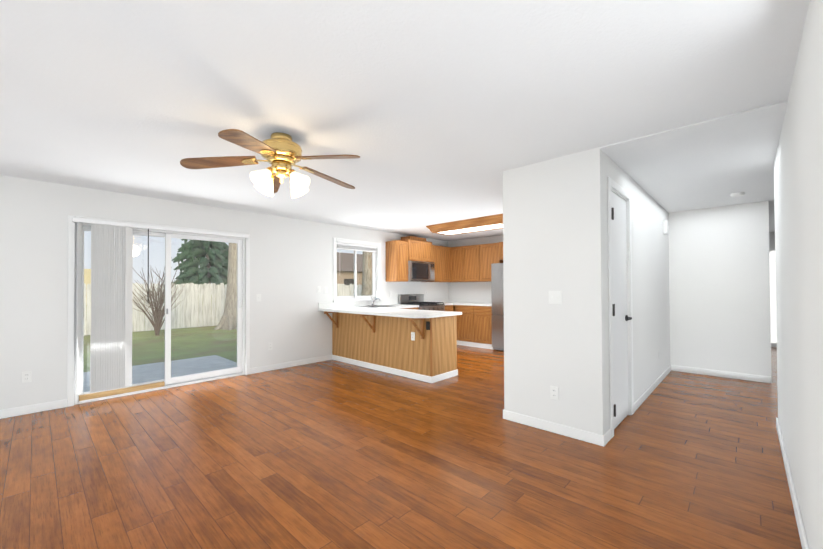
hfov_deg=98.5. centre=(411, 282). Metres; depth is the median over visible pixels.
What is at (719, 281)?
wall
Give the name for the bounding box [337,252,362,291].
neighbouring house
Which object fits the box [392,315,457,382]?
base cabinet
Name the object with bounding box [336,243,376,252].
mini blind
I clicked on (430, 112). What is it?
ceiling
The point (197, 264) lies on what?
conifer tree
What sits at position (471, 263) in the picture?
upper cabinet
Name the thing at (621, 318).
closet door
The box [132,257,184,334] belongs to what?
bush
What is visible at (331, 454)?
floor
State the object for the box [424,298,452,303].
countertop
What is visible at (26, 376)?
electrical outlet
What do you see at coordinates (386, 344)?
base cabinet
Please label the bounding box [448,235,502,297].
wall
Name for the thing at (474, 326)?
base cabinet
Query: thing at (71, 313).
door frame
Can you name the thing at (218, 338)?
lawn
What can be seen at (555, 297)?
light switch
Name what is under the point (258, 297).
light switch
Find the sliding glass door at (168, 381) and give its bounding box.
[74,222,244,404]
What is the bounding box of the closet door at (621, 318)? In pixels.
[611,191,631,428]
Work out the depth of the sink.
6.67 m
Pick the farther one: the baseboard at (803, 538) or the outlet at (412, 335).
the outlet at (412, 335)
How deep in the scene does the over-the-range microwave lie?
7.54 m
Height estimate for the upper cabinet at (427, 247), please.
0.528 m
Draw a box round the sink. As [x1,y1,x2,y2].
[354,305,394,307]
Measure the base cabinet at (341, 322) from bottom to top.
0.888 m
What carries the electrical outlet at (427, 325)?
attached to the base cabinet at (432, 357)
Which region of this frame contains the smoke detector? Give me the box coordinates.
[730,192,744,196]
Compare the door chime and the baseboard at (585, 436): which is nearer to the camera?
the baseboard at (585, 436)
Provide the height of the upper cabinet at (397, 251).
0.831 m
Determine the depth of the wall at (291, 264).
4.30 m
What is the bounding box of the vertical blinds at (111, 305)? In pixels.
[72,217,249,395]
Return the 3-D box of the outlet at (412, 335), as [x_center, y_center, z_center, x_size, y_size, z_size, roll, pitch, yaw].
[0.019,0.759,5.020,0.072,0.116,0.008,-1,-1,43]
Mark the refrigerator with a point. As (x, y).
(497, 292)
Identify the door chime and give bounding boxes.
[663,220,667,233]
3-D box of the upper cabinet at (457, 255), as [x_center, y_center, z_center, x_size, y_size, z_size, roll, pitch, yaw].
[1.171,-0.430,8.410,0.401,0.831,0.381,-1,-1,43]
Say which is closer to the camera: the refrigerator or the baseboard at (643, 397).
the baseboard at (643, 397)
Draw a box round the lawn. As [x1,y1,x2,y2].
[83,295,236,371]
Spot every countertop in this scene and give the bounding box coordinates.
[318,301,462,317]
[371,296,397,301]
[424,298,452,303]
[453,298,491,305]
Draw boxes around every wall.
[0,175,448,409]
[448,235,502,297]
[668,201,770,376]
[770,232,774,251]
[774,0,822,548]
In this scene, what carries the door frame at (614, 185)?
attached to the wall block
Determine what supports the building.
on the lawn
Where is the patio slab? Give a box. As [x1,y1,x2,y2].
[83,355,236,391]
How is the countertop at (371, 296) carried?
on the base cabinet at (359, 321)
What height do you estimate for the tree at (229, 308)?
10.460 m
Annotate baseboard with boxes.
[0,399,66,418]
[250,355,331,373]
[504,410,606,446]
[634,365,671,411]
[672,365,771,382]
[776,417,808,548]
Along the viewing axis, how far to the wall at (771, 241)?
7.49 m
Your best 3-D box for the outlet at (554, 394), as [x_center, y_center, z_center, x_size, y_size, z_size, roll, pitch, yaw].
[1.268,0.979,3.150,0.072,0.116,0.008,-1,-1,43]
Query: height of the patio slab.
0.105 m
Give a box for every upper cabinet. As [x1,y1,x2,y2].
[386,240,409,281]
[401,236,421,261]
[422,238,433,261]
[427,245,441,281]
[442,246,449,281]
[450,246,465,281]
[466,245,477,281]
[478,243,502,281]
[498,242,502,259]
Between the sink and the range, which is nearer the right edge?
the range
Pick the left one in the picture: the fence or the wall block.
the fence
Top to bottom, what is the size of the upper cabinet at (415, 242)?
0.528 m
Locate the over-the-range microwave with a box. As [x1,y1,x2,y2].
[408,261,434,281]
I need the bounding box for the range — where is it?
[399,294,444,310]
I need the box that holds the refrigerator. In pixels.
[491,263,503,350]
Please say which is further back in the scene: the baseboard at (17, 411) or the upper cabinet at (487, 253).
the upper cabinet at (487, 253)
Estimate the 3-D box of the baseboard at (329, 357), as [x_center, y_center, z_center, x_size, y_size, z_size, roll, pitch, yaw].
[-1.929,1.334,5.843,0.013,0.088,1.451,-1,-1,43]
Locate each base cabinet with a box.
[332,312,351,362]
[352,314,367,366]
[368,315,391,373]
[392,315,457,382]
[445,305,454,311]
[455,305,492,348]
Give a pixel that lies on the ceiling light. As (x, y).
(487, 223)
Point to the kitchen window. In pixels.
(348, 297)
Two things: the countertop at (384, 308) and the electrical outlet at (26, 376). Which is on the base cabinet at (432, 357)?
the countertop at (384, 308)
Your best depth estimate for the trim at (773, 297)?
7.47 m
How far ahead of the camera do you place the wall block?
3.22 m
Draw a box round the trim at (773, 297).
[769,251,776,342]
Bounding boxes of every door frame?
[67,215,249,406]
[607,177,633,437]
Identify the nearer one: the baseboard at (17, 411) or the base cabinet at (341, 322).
the baseboard at (17, 411)
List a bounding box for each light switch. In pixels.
[256,294,260,301]
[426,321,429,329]
[549,291,561,303]
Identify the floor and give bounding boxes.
[0,345,801,548]
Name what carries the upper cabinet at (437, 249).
attached to the wall at (291, 264)
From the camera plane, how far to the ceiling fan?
2.58 m
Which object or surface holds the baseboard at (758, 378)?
attached to the wall at (719, 281)
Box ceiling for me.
[0,0,809,240]
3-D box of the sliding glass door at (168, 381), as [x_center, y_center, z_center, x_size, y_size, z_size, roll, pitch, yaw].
[-3.154,0.345,4.660,0.147,2.047,1.848,-1,-1,43]
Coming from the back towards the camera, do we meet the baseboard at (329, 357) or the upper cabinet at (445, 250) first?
the upper cabinet at (445, 250)
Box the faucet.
[368,296,379,305]
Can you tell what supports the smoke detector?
attached to the ceiling
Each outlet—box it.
[22,371,31,382]
[411,332,414,340]
[550,386,558,399]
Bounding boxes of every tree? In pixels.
[171,239,228,287]
[214,243,236,329]
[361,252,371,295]
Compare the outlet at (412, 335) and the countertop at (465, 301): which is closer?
the outlet at (412, 335)
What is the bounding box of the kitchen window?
[333,238,380,301]
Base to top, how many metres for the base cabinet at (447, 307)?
0.888 m
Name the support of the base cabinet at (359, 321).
on the floor
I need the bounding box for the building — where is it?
[84,269,90,304]
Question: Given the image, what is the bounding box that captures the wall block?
[503,147,669,434]
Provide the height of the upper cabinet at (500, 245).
0.380 m
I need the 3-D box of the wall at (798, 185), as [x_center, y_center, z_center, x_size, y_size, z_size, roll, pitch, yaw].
[0.717,0.080,0.382,0.120,2.440,7.804,-1,-1,43]
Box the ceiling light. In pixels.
[426,214,502,235]
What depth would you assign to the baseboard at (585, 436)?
3.12 m
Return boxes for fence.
[84,283,361,335]
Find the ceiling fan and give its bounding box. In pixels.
[180,129,359,197]
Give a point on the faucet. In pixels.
(370, 303)
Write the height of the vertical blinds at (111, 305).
1.953 m

